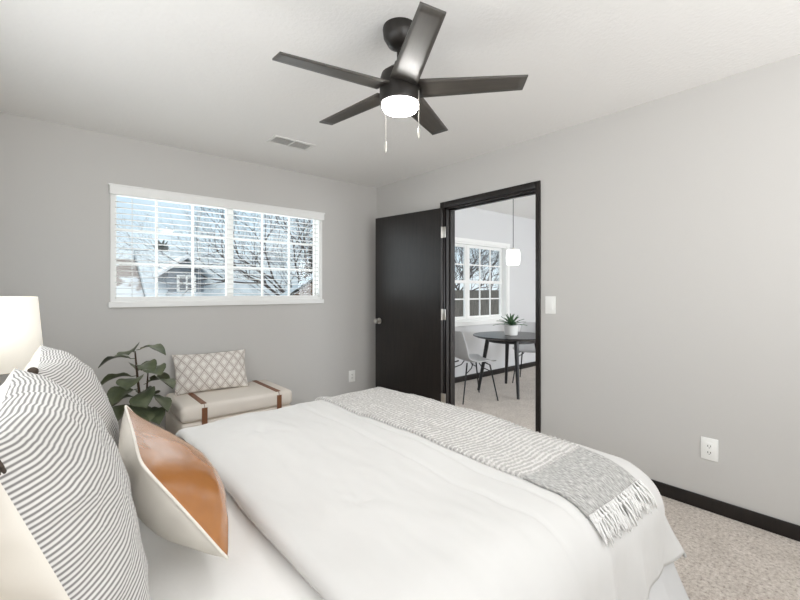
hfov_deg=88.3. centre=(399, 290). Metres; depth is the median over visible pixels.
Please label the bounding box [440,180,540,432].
trim
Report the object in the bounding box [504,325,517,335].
pot
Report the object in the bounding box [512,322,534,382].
dining chair
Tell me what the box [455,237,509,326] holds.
window
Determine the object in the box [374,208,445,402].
door
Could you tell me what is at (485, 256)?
bare tree
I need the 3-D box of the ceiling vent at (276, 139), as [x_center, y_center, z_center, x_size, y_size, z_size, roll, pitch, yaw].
[-0.869,-1.181,3.298,0.350,0.009,0.170,0,0,-40]
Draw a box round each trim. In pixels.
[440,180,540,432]
[445,189,534,405]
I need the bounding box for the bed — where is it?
[138,488,688,599]
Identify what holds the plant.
on the floor
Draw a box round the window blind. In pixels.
[108,183,324,298]
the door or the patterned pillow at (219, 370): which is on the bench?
the patterned pillow at (219, 370)
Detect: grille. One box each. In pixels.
[116,200,225,295]
[233,213,313,295]
[470,249,499,315]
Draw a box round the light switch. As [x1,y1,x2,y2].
[545,296,555,313]
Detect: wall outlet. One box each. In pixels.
[349,370,354,381]
[701,436,717,461]
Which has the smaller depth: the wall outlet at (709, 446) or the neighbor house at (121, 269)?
the wall outlet at (709, 446)
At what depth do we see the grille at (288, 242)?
4.09 m
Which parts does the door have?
knob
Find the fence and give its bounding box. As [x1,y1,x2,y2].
[455,290,498,316]
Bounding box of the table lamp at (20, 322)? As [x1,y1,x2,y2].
[0,296,42,373]
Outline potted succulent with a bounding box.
[495,313,526,335]
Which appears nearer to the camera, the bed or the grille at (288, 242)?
the bed
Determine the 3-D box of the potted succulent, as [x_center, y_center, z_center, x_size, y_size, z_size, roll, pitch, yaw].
[1.371,0.414,5.152,0.411,0.272,0.392,0,0,13]
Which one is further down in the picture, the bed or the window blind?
the bed
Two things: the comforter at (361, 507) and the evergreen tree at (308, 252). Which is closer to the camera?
the comforter at (361, 507)
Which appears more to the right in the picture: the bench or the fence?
the fence
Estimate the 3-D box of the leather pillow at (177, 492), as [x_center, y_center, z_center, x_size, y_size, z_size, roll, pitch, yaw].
[-0.595,0.467,1.071,0.232,0.267,0.541,0,0,-33]
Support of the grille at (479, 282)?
attached to the window at (466, 319)
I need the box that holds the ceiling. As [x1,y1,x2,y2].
[0,0,799,219]
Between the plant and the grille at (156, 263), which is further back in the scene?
the grille at (156, 263)
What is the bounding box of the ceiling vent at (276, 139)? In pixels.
[266,135,315,150]
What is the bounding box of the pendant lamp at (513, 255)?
[506,199,519,264]
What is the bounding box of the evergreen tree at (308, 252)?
[300,234,312,286]
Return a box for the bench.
[166,380,291,434]
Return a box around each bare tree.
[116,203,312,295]
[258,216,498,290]
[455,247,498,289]
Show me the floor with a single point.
(727, 558)
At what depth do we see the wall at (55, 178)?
3.45 m
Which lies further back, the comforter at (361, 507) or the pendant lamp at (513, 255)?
the pendant lamp at (513, 255)
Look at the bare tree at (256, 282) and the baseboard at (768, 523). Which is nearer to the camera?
the baseboard at (768, 523)
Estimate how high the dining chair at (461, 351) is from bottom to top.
0.803 m
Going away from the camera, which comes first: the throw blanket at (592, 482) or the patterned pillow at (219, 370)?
the throw blanket at (592, 482)
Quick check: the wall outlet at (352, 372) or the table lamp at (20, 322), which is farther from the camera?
the wall outlet at (352, 372)
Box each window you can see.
[108,194,323,307]
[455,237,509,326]
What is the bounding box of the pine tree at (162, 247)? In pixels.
[154,240,168,251]
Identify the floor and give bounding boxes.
[455,366,799,599]
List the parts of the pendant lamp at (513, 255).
lamp shade, cord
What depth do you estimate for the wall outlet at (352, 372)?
4.52 m
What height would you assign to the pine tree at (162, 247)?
7.001 m
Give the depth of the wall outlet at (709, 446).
2.34 m
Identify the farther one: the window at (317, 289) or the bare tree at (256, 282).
the bare tree at (256, 282)
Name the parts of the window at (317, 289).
sash, sill, sash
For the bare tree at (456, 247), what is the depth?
23.99 m
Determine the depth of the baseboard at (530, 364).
6.13 m
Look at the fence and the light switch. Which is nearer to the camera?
the light switch
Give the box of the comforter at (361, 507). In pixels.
[175,400,686,599]
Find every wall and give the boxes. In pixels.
[0,112,534,430]
[377,54,799,525]
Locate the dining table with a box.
[473,331,534,398]
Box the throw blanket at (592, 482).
[314,387,656,547]
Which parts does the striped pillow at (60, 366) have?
panel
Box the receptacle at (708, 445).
[705,442,712,456]
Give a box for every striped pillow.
[0,368,149,599]
[23,345,119,446]
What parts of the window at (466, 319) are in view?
sash, sill, sash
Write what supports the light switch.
attached to the wall at (670, 224)
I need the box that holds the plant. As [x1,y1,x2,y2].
[98,343,175,432]
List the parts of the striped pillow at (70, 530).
panel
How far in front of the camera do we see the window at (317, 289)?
3.67 m
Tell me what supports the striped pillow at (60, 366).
on the bed
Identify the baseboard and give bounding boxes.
[455,361,534,382]
[651,479,799,541]
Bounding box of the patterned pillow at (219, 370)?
[172,349,248,395]
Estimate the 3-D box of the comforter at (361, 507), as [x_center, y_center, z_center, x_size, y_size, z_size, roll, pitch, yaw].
[-0.027,0.770,1.709,1.351,0.379,1.748,0,0,-40]
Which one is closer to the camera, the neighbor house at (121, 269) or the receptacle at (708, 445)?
the receptacle at (708, 445)
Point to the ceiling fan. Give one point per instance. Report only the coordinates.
(402, 93)
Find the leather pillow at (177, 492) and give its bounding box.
[118,405,228,558]
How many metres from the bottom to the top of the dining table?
0.703 m
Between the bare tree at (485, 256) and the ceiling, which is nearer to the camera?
the ceiling
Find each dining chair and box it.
[455,331,498,404]
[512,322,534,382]
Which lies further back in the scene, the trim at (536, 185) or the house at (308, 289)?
the house at (308, 289)
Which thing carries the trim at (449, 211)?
attached to the wall at (670, 224)
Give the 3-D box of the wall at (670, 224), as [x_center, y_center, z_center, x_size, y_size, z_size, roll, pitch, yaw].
[1.777,0.032,2.416,0.120,2.436,6.197,0,0,-40]
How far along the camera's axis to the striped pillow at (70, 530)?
0.54 m
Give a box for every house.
[116,250,302,296]
[280,273,312,295]
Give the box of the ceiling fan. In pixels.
[272,1,527,152]

